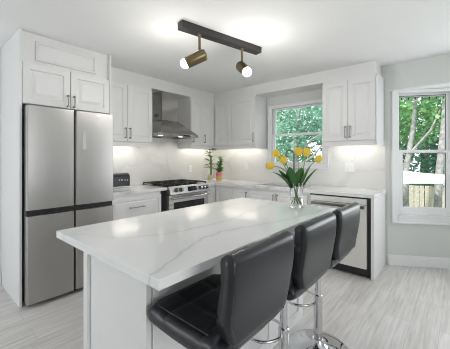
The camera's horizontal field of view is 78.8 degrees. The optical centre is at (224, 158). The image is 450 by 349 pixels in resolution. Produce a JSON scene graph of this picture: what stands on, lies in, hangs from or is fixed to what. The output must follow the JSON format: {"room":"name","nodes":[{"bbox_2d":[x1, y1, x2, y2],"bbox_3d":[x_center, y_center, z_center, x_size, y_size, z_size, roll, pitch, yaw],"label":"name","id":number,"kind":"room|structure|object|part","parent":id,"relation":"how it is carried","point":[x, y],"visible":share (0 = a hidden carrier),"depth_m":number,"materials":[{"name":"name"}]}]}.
{"room":"kitchen","nodes":[
{"label":"kitchen","id":0,"kind":"room"},
{"bbox_2d":[0,48,212,284],"bbox_3d":[-2.372,0.083,2.825,0.162,2.433,6.750,0,0,41],"label":"wall","id":1,"kind":"structure","parent":0,"point":[162,161],"depth_m":4.22,"materials":[{"name":"white paint"}]},
{"bbox_2d":[22,30,108,113],"bbox_3d":[-1.755,-0.808,2.895,0.708,0.650,0.786,0,0,41],"label":"upper cabinet","id":2,"kind":"object","parent":1,"relation":"attached to","point":[55,74],"visible":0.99,"depth_m":2.65,"materials":[{"name":"white paint"}]},
{"bbox_3d":[-1.650,-0.668,2.546,0.020,0.365,0.388,0,0,41],"label":"door","id":3,"kind":"part","parent":2,"relation":"part of","materials":[{"name":"white paint"}]},
{"bbox_3d":[-1.547,-0.982,2.703,0.018,0.182,0.545,0,0,41],"label":"moulding","id":4,"kind":"part","parent":2,"relation":"part of","materials":[{"name":"white paint"}]},
{"bbox_3d":[-1.394,-0.668,2.846,0.020,0.365,0.388,0,0,41],"label":"door","id":5,"kind":"part","parent":2,"relation":"part of","materials":[{"name":"white paint"}]},
{"bbox_2d":[108,55,110,114],"bbox_3d":[-1.506,0.083,3.214,0.671,2.432,0.020,0,0,41],"label":"panel","id":6,"kind":"object","parent":2,"relation":"attached to","point":[109,56],"visible":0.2,"depth_m":3.00,"materials":[{"name":"white paint"}]},
{"bbox_2d":[111,78,151,147],"bbox_3d":[-1.359,-0.567,3.595,0.376,0.823,0.748,0,0,41],"label":"upper cabinet","id":7,"kind":"object","parent":1,"relation":"attached to","point":[131,103],"visible":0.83,"depth_m":3.54,"materials":[{"name":"white paint"}]},
{"bbox_3d":[-1.374,-0.578,3.362,0.020,0.725,0.369,0,0,41],"label":"door","id":8,"kind":"part","parent":7,"relation":"part of","materials":[{"name":"white paint"}]},
{"bbox_3d":[-1.385,-0.183,3.612,0.310,0.054,0.740,0,0,41],"label":"light rail","id":9,"kind":"part","parent":7,"relation":"part of","materials":[{"name":"white paint"}]},
{"bbox_3d":[-1.131,-0.578,3.646,0.020,0.725,0.371,0,0,41],"label":"door","id":10,"kind":"part","parent":7,"relation":"part of","materials":[{"name":"white paint"}]},
{"bbox_2d":[152,91,197,138],"bbox_3d":[-0.830,-0.646,4.110,0.509,0.668,0.707,0,0,41],"label":"range hood","id":11,"kind":"object","parent":1,"relation":"attached to","point":[165,124],"visible":0.84,"depth_m":4.05,"materials":[{"name":"metal"}]},
{"bbox_2d":[178,97,213,148],"bbox_3d":[-0.363,-0.567,4.760,0.376,0.823,0.871,0,0,41],"label":"upper cabinet","id":12,"kind":"object","parent":1,"relation":"attached to","point":[196,114],"visible":0.8,"depth_m":4.49,"materials":[{"name":"white paint"}]},
{"bbox_3d":[-0.488,-0.183,4.662,0.310,0.054,0.550,0,0,41],"label":"light rail","id":13,"kind":"part","parent":12,"relation":"part of","materials":[{"name":"white paint"}]},
{"bbox_3d":[-0.457,-0.578,4.435,0.020,0.725,0.252,0,0,41],"label":"door","id":14,"kind":"part","parent":12,"relation":"part of","materials":[{"name":"white paint"}]},
{"bbox_3d":[-0.284,-0.578,4.637,0.020,0.725,0.271,0,0,41],"label":"door","id":15,"kind":"part","parent":12,"relation":"part of","materials":[{"name":"white paint"}]},
{"bbox_2d":[0,0,449,93],"bbox_3d":[0.018,-1.194,0.782,6.450,0.120,6.750,0,0,41],"label":"ceiling","id":16,"kind":"structure","parent":0,"point":[295,37],"depth_m":2.43,"materials":[{"name":"paint"}]},
{"bbox_2d":[178,20,261,76],"bbox_3d":[-0.007,-0.955,2.535,0.914,0.356,0.197,0,0,-32],"label":"ceiling spotlight","id":17,"kind":"object","parent":16,"relation":"attached to","point":[200,56],"visible":1,"depth_m":2.42,"materials":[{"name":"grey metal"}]},
{"bbox_3d":[-0.343,-0.828,2.387,0.087,0.086,0.087,0,0,41],"label":"bulb","id":18,"kind":"part","parent":17,"relation":"part of","materials":[{"name":"white glass"}]},
{"bbox_3d":[-0.222,-1.008,2.384,0.036,0.131,0.036,0,0,41],"label":"stem","id":19,"kind":"part","parent":17,"relation":"part of","materials":[{"name":"brown metal"}]},
{"bbox_3d":[0.210,-0.821,2.607,0.087,0.088,0.086,0,0,41],"label":"bulb","id":20,"kind":"part","parent":17,"relation":"part of","materials":[{"name":"white glass"}]},
{"bbox_2d":[0,264,449,348],"bbox_3d":[0.359,1.359,1.182,6.450,0.120,7.800,0,0,41],"label":"floor","id":21,"kind":"structure","parent":0,"point":[404,307],"depth_m":2.28,"materials":[{"name":"grey wood"}]},
{"bbox_2d":[2,28,21,307],"bbox_3d":[-2.031,0.083,2.600,0.671,2.432,0.020,0,0,41],"label":"panel","id":22,"kind":"object","parent":21,"relation":"on","point":[12,49],"visible":1,"depth_m":2.52,"materials":[{"name":"white paint"}]},
{"bbox_2d":[22,105,112,305],"bbox_3d":[-1.714,0.421,2.863,0.752,1.757,0.772,0,0,41],"label":"refrigerator","id":23,"kind":"object","parent":21,"relation":"on","point":[67,155],"visible":0.83,"depth_m":2.51,"materials":[{"name":"grey metal"}]},
{"bbox_3d":[-1.579,0.880,2.490,0.058,0.758,0.381,0,0,41],"label":"door","id":24,"kind":"part","parent":23,"relation":"part of","materials":[{"name":"metal"}]},
{"bbox_3d":[-1.579,-0.004,2.490,0.058,0.907,0.381,0,0,41],"label":"door","id":25,"kind":"part","parent":23,"relation":"part of","materials":[{"name":"metal"}]},
{"bbox_3d":[-1.325,0.880,2.788,0.058,0.758,0.381,0,0,41],"label":"door","id":26,"kind":"part","parent":23,"relation":"part of","materials":[{"name":"metal"}]},
{"bbox_3d":[-1.325,-0.004,2.788,0.058,0.907,0.381,0,0,41],"label":"door","id":27,"kind":"part","parent":23,"relation":"part of","materials":[{"name":"metal"}]},
{"bbox_2d":[112,191,160,219],"bbox_3d":[-1.272,0.863,3.490,0.642,0.872,0.700,0,0,41],"label":"base cabinet","id":28,"kind":"object","parent":21,"relation":"on","point":[131,205],"visible":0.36,"depth_m":3.29,"materials":[{"name":"white paint"}]},
{"bbox_2d":[113,185,166,195],"bbox_3d":[-1.256,0.405,3.532,0.614,0.040,0.786,0,0,41],"label":"countertop","id":29,"kind":"structure","parent":28,"relation":"on","point":[132,189],"depth_m":3.42,"materials":[{"name":"white stone"}]},
{"bbox_2d":[113,173,129,187],"bbox_3d":[-1.454,0.291,3.595,0.177,0.188,0.363,0,0,41],"label":"toaster","id":30,"kind":"object","parent":29,"relation":"on","point":[119,179],"visible":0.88,"depth_m":3.58,"materials":[{"name":"black plastic"}]},
{"bbox_2d":[142,179,209,211],"bbox_3d":[-0.715,0.824,4.091,0.708,0.950,0.748,0,0,41],"label":"gas range","id":31,"kind":"object","parent":21,"relation":"on","point":[180,193],"visible":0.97,"depth_m":3.85,"materials":[{"name":"grey metal"}]},
{"bbox_2d":[142,182,201,187],"bbox_3d":[-0.744,0.387,4.116,0.631,0.012,0.748,0,0,41],"label":"cooktop","id":32,"kind":"object","parent":31,"relation":"in","point":[166,184],"depth_m":3.90,"materials":[{"name":"black metal"}]},
{"bbox_3d":[-0.519,0.788,3.924,0.048,0.573,0.742,0,0,41],"label":"oven door","id":33,"kind":"part","parent":31,"relation":"part of","materials":[{"name":"metal"}]},
{"bbox_3d":[-0.504,0.435,3.911,0.087,0.116,0.748,0,0,41],"label":"control panel","id":34,"kind":"part","parent":31,"relation":"part of","materials":[{"name":"metal"}]},
{"bbox_3d":[-0.474,0.537,3.885,0.070,0.028,0.710,0,0,41],"label":"oven handle","id":35,"kind":"part","parent":31,"relation":"part of","materials":[{"name":"silver metal"}]},
{"bbox_2d":[56,197,335,348],"bbox_3d":[-0.023,0.842,1.785,0.908,0.914,1.636,0,0,41],"label":"kitchen island","id":36,"kind":"object","parent":21,"relation":"on","point":[131,264],"visible":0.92,"depth_m":1.35,"materials":[{"name":"stone"}]},
{"bbox_3d":[-0.549,0.861,1.328,0.622,0.876,0.026,0,0,41],"label":"panel","id":37,"kind":"part","parent":36,"relation":"part of","materials":[{"name":"white paint"}]},
{"bbox_2d":[56,197,335,290],"bbox_3d":[-0.022,0.403,1.784,0.904,0.036,1.636,0,0,41],"label":"island countertop","id":38,"kind":"structure","parent":36,"relation":"on","point":[160,250],"depth_m":1.37,"materials":[{"name":"stone"}]},
{"bbox_2d":[290,183,302,207],"bbox_3d":[0.560,0.287,2.148,0.106,0.196,0.106,0,0,41],"label":"glass vase","id":39,"kind":"object","parent":38,"relation":"on","point":[296,190],"visible":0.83,"depth_m":2.10,"materials":[{"name":"clear glass"}]},
{"bbox_2d":[266,162,290,187],"bbox_3d":[0.457,0.193,2.132,0.274,0.329,0.078,0,0,-8],"label":"tulip","id":40,"kind":"object","parent":39,"relation":"in","point":[270,165],"visible":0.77,"depth_m":2.11,"materials":[{"name":"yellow plant"}]},
{"bbox_2d":[272,149,289,187],"bbox_3d":[0.470,0.142,2.130,0.219,0.431,0.095,0,0,16],"label":"tulip","id":41,"kind":"object","parent":39,"relation":"in","point":[275,153],"visible":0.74,"depth_m":2.14,"materials":[{"name":"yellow plant"}]},
{"bbox_2d":[279,155,296,184],"bbox_3d":[0.492,0.166,2.127,0.154,0.383,0.115,0,0,10],"label":"tulip","id":42,"kind":"object","parent":39,"relation":"in","point":[290,173],"visible":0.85,"depth_m":2.10,"materials":[{"name":"green plant"}]},
{"bbox_2d":[294,147,303,182],"bbox_3d":[0.585,0.134,2.163,0.074,0.447,0.120,0,0,25],"label":"tulip","id":43,"kind":"object","parent":39,"relation":"in","point":[298,151],"visible":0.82,"depth_m":2.13,"materials":[{"name":"green plant"}]},
{"bbox_2d":[299,147,310,182],"bbox_3d":[0.606,0.137,2.126,0.130,0.442,0.076,0,0,-18],"label":"tulip","id":44,"kind":"object","parent":39,"relation":"in","point":[306,152],"visible":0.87,"depth_m":2.12,"materials":[{"name":"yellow plant"}]},
{"bbox_2d":[300,155,323,186],"bbox_3d":[0.647,0.165,2.146,0.244,0.385,0.058,0,0,-1],"label":"tulip","id":45,"kind":"object","parent":39,"relation":"in","point":[318,158],"visible":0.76,"depth_m":2.14,"materials":[{"name":"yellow plant"}]},
{"bbox_3d":[0.163,0.861,1.690,0.010,0.876,1.438,0,0,41],"label":"panel","id":46,"kind":"part","parent":36,"relation":"part of","materials":[{"name":"white paint"}]},
{"bbox_2d":[208,185,215,202],"bbox_3d":[-0.249,0.863,4.715,0.606,0.872,0.791,0,0,41],"label":"base cabinet","id":47,"kind":"object","parent":21,"relation":"on","point":[212,197],"visible":0.09,"depth_m":4.32,"materials":[{"name":"white paint"}]},
{"bbox_2d":[200,179,385,198],"bbox_3d":[0.615,0.405,3.976,2.882,0.040,0.794,0,0,41],"label":"countertop","id":48,"kind":"structure","parent":47,"relation":"on","point":[316,189],"depth_m":3.59,"materials":[{"name":"white stone"}]},
{"bbox_2d":[203,148,215,180],"bbox_3d":[-0.262,0.100,4.762,0.265,0.569,0.260,0,0,41],"label":"bamboo plant","id":49,"kind":"object","parent":48,"relation":"on","point":[212,149],"visible":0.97,"depth_m":4.74,"materials":[{"name":"green plant"}]},
{"bbox_2d":[215,156,223,179],"bbox_3d":[-0.102,0.171,4.853,0.220,0.427,0.206,0,0,41],"label":"potted plant","id":50,"kind":"object","parent":48,"relation":"on","point":[218,170],"visible":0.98,"depth_m":4.82,"materials":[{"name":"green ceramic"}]},
{"bbox_2d":[285,149,294,171],"bbox_3d":[0.987,0.125,4.063,0.199,0.519,0.078,0,0,11],"label":"tap","id":51,"kind":"object","parent":48,"relation":"on","point":[289,149],"visible":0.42,"depth_m":4.06,"materials":[{"name":"silver metal"}]},
{"bbox_2d":[147,231,293,348],"bbox_3d":[-0.018,0.800,1.123,0.465,0.998,0.425,0,0,41],"label":"bar stool","id":52,"kind":"object","parent":21,"relation":"on","point":[227,309],"visible":1,"depth_m":0.97,"materials":[{"name":"black leather"},{"name":"chrome"}]},
{"bbox_3d":[-0.032,0.627,1.135,0.393,0.094,0.425,0,0,41],"label":"seat","id":53,"kind":"part","parent":52,"relation":"part of","materials":[{"name":"black leather"}]},
{"bbox_3d":[0.126,0.458,1.000,0.086,0.313,0.395,0,0,41],"label":"backrest","id":54,"kind":"part","parent":52,"relation":"part of","materials":[{"name":"black leather"}]},
{"bbox_2d":[216,185,248,201],"bbox_3d":[0.266,0.863,4.377,0.654,0.872,0.635,0,0,41],"label":"base cabinet","id":55,"kind":"object","parent":21,"relation":"on","point":[223,193],"visible":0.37,"depth_m":4.19,"materials":[{"name":"white paint"}]},
{"bbox_3d":[-0.009,0.824,4.257,0.330,0.720,0.020,0,0,41],"label":"door","id":56,"kind":"part","parent":55,"relation":"part of","materials":[{"name":"white paint"}]},
{"bbox_3d":[0.230,0.824,4.053,0.285,0.720,0.020,0,0,41],"label":"door","id":57,"kind":"part","parent":55,"relation":"part of","materials":[{"name":"white paint"}]},
{"bbox_2d":[248,188,309,204],"bbox_3d":[0.865,0.863,3.865,0.918,0.872,0.635,0,0,41],"label":"base cabinet","id":58,"kind":"object","parent":21,"relation":"on","point":[262,194],"visible":0.23,"depth_m":3.68,"materials":[{"name":"white paint"}]},
{"bbox_3d":[0.511,0.824,3.813,0.443,0.720,0.020,0,0,41],"label":"door","id":59,"kind":"part","parent":58,"relation":"part of","materials":[{"name":"white paint"}]},
{"bbox_3d":[0.851,0.824,3.522,0.440,0.720,0.020,0,0,41],"label":"door","id":60,"kind":"part","parent":58,"relation":"part of","materials":[{"name":"white paint"}]},
{"bbox_2d":[250,212,335,348],"bbox_3d":[0.313,0.800,1.510,0.465,0.998,0.425,0,0,41],"label":"bar stool","id":61,"kind":"object","parent":21,"relation":"on","point":[314,238],"visible":0.66,"depth_m":1.32,"materials":[{"name":"black leather"},{"name":"chrome"}]},
{"bbox_3d":[0.299,0.627,1.522,0.393,0.094,0.425,0,0,41],"label":"seat","id":62,"kind":"part","parent":61,"relation":"part of","materials":[{"name":"black leather"}]},
{"bbox_3d":[0.457,0.458,1.387,0.086,0.313,0.395,0,0,41],"label":"backrest","id":63,"kind":"part","parent":61,"relation":"part of","materials":[{"name":"black leather"}]},
{"bbox_2d":[288,202,359,348],"bbox_3d":[0.625,0.800,1.875,0.465,0.998,0.425,0,0,41],"label":"bar stool","id":64,"kind":"object","parent":21,"relation":"on","point":[347,216],"visible":0.59,"depth_m":1.84,"materials":[{"name":"black leather"},{"name":"chrome"}]},
{"bbox_3d":[0.611,0.627,1.887,0.393,0.094,0.425,0,0,41],"label":"seat","id":65,"kind":"part","parent":64,"relation":"part of","materials":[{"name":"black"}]},
{"bbox_3d":[0.769,0.458,1.752,0.086,0.313,0.395,0,0,41],"label":"backrest","id":66,"kind":"part","parent":64,"relation":"part of","materials":[{"name":"black leather"}]},
{"bbox_2d":[310,193,370,277],"bbox_3d":[1.466,0.853,3.339,0.674,0.852,0.654,0,0,41],"label":"dishwasher","id":67,"kind":"object","parent":21,"relation":"on","point":[358,261],"visible":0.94,"depth_m":2.99,"materials":[{"name":"grey metal"}]},
{"bbox_3d":[1.265,0.529,3.111,0.580,0.030,0.046,0,0,41],"label":"handle","id":68,"kind":"part","parent":67,"relation":"part of","materials":[{"name":"silver metal"}]},
{"bbox_3d":[1.287,0.473,3.146,0.623,0.060,0.036,0,0,41],"label":"control panel","id":69,"kind":"part","parent":67,"relation":"part of","materials":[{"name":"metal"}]},
{"bbox_2d":[371,194,384,280],"bbox_3d":[1.757,0.863,3.132,0.031,0.873,0.592,0,0,41],"label":"end panel","id":70,"kind":"object","parent":21,"relation":"on","point":[377,204],"visible":0.86,"depth_m":3.02,"materials":[{"name":"white paint"}]},
{"bbox_2d":[213,53,449,264],"bbox_3d":[2.336,0.083,3.378,6.300,2.433,0.532,0,0,41],"label":"wall","id":71,"kind":"structure","parent":0,"point":[369,161],"depth_m":3.38,"materials":[{"name":"white paint"}]},
{"bbox_2d":[214,95,266,148],"bbox_3d":[0.225,-0.567,4.583,0.865,0.823,0.375,0,0,41],"label":"upper cabinet","id":72,"kind":"object","parent":71,"relation":"attached to","point":[241,122],"visible":0.98,"depth_m":4.40,"materials":[{"name":"white paint"}]},
{"bbox_3d":[-0.063,-0.578,4.646,0.292,0.725,0.020,0,0,41],"label":"door","id":73,"kind":"part","parent":72,"relation":"part of","materials":[{"name":"white paint"}]},
{"bbox_3d":[0.243,-0.183,4.609,0.860,0.054,0.310,0,0,41],"label":"light rail","id":74,"kind":"part","parent":72,"relation":"part of","materials":[{"name":"white paint"}]},
{"bbox_3d":[0.257,-0.578,4.372,0.542,0.725,0.020,0,0,41],"label":"door","id":75,"kind":"part","parent":72,"relation":"part of","materials":[{"name":"white paint"}]},
{"bbox_2d":[111,60,380,101],"bbox_3d":[0.090,-1.057,3.414,2.840,0.154,2.356,0,0,41],"label":"trim","id":76,"kind":"structure","parent":71,"relation":"attached to","point":[313,81],"depth_m":3.85,"materials":[{"name":"white paint"}]},
{"bbox_2d":[268,99,328,168],"bbox_3d":[1.095,-0.343,4.139,0.969,0.985,0.117,0,0,41],"label":"window","id":77,"kind":"structure","parent":71,"relation":"in","point":[324,164],"depth_m":4.19,"materials":[{"name":"white paint"}]},
{"bbox_3d":[1.121,-0.572,4.171,0.871,0.443,0.035,0,0,41],"label":"sash","id":78,"kind":"part","parent":77,"relation":"part of","materials":[{"name":"glass"}]},
{"bbox_3d":[1.094,-0.140,4.138,0.871,0.485,0.037,0,0,41],"label":"sash","id":79,"kind":"part","parent":77,"relation":"part of","materials":[{"name":"white paint"}]},
{"bbox_2d":[345,163,353,171],"bbox_3d":[1.642,0.119,3.614,0.120,0.118,0.011,0,0,41],"label":"wall switch","id":80,"kind":"object","parent":71,"relation":"attached to","point":[349,167],"visible":1,"depth_m":3.61,"materials":[{"name":"white plastic"}]},
{"bbox_2d":[322,73,383,146],"bbox_3d":[1.585,-0.566,3.421,0.632,0.826,0.375,0,0,41],"label":"upper cabinet","id":81,"kind":"object","parent":71,"relation":"attached to","point":[352,107],"visible":1,"depth_m":3.29,"materials":[{"name":"white paint"}]},
{"bbox_3d":[1.371,-0.578,3.420,0.307,0.725,0.020,0,0,41],"label":"door","id":82,"kind":"part","parent":81,"relation":"part of","materials":[{"name":"white paint"}]},
{"bbox_3d":[1.599,-0.183,3.450,0.606,0.054,0.310,0,0,41],"label":"light rail","id":83,"kind":"part","parent":81,"relation":"part of","materials":[{"name":"white paint"}]},
{"bbox_3d":[1.604,-0.578,3.221,0.299,0.725,0.020,0,0,41],"label":"door","id":84,"kind":"part","parent":81,"relation":"part of","materials":[{"name":"white paint"}]},
{"bbox_3d":[1.830,-0.566,3.236,0.020,0.826,0.338,0,0,41],"label":"panel","id":85,"kind":"part","parent":81,"relation":"part of","materials":[{"name":"white paint"}]},
{"bbox_2d":[388,254,449,268],"bbox_3d":[3.345,1.235,2.434,3.238,0.129,0.416,0,0,41],"label":"baseboard","id":86,"kind":"structure","parent":71,"relation":"attached to","point":[396,260],"depth_m":3.27,"materials":[{"name":"white paint"}]},
{"bbox_2d":[388,82,449,91],"bbox_3d":[3.151,-0.856,2.716,2.700,0.090,0.559,0,0,41],"label":"trim","id":87,"kind":"structure","parent":71,"relation":"attached to","point":[447,84],"depth_m":3.15,"materials":[{"name":"white paint"}]},
{"bbox_2d":[391,88,449,224],"bbox_3d":[2.386,-0.020,3.293,0.730,1.606,0.119,0,0,11],"label":"window","id":88,"kind":"structure","parent":71,"relation":"in","point":[401,214],"depth_m":3.29,"materials":[{"name":"white paint"}]},
{"bbox_3d":[2.384,0.696,3.283,0.590,0.025,0.090,0,0,11],"label":"sill","id":89,"kind":"part","parent":88,"relation":"part of","materials":[{"name":"white paint"}]},
{"bbox_3d":[2.386,0.287,3.294,0.616,0.775,0.037,0,0,11],"label":"sash","id":90,"kind":"part","parent":88,"relation":"part of","materials":[{"name":"white paint"}]},
{"bbox_3d":[2.394,-0.443,3.335,0.616,0.755,0.035,0,0,11],"label":"sash","id":91,"kind":"part","parent":88,"relation":"part of","materials":[{"name":"glass"}]},
{"bbox_2d":[399,95,444,97],"bbox_3d":[2.444,-0.840,3.471,1.150,0.102,0.179,0,0,11],"label":"trim","id":92,"kind":"structure","parent":71,"relation":"attached to","point":[431,95],"depth_m":3.50,"materials":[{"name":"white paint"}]},
{"bbox_2d":[401,96,444,99],"bbox_3d":[2.475,-0.768,3.500,0.800,0.035,0.020,0,0,11],"label":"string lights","id":93,"kind":"object","parent":71,"relation":"hanging from","point":[435,96],"visible":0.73,"depth_m":3.49,"materials":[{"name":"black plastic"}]},
{"label":"outside","id":94,"kind":"structure","parent":0,"visible":0},
{"bbox_3d":[9.177,2.349,14.693,30.000,0.100,25.400,0,0,41],"label":"ground","id":95,"kind":"structure","parent":94,"visible":0},
{"bbox_2d":[276,105,321,161],"bbox_3d":[2.421,-0.057,9.186,3.406,4.721,1.994,0,0,41],"label":"tree","id":96,"kind":"object","parent":95,"relation":"on","point":[297,126],"visible":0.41,"depth_m":8.86,"materials":[{"name":"green plant"}]},
{"bbox_2d":[276,106,321,161],"bbox_3d":[3.151,-0.656,12.444,5.729,5.911,3.083,0,0,41],"label":"tree","id":97,"kind":"object","parent":95,"relation":"on","point":[302,158],"visible":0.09,"depth_m":11.71,"materials":[{"name":"green plant"}]},
{"bbox_2d":[399,97,444,206],"bbox_3d":[6.904,-0.768,9.845,4.132,6.143,2.620,0,0,41],"label":"tree","id":98,"kind":"object","parent":95,"relation":"on","point":[429,111],"visible":0.38,"depth_m":9.61,"materials":[{"name":"green plant"}]},
{"bbox_2d":[399,97,444,206],"bbox_3d":[9.400,-1.630,12.038,7.893,7.858,4.171,0,0,41],"label":"tree","id":99,"kind":"object","parent":95,"relation":"on","point":[427,161],"visible":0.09,"depth_m":11.61,"materials":[{"name":"green plant"}]},
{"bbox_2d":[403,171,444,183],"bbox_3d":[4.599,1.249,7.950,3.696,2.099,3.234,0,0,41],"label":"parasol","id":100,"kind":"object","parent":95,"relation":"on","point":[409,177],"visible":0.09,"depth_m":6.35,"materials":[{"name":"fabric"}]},
{"bbox_2d":[408,185,444,214],"bbox_3d":[7.999,1.659,10.082,5.000,1.240,0.060,0,0,41],"label":"fence","id":101,"kind":"object","parent":95,"relation":"on","point":[413,190],"visible":0.2,"depth_m":10.45,"materials":[{"name":"beige wood"}]},
{"bbox_2d":[433,101,444,207],"bbox_3d":[7.856,-1.325,8.155,3.423,7.255,2.185,0,0,41],"label":"tree","id":102,"kind":"object","parent":95,"relation":"on","point":[438,188],"visible":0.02,"depth_m":8.77,"materials":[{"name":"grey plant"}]}
]}

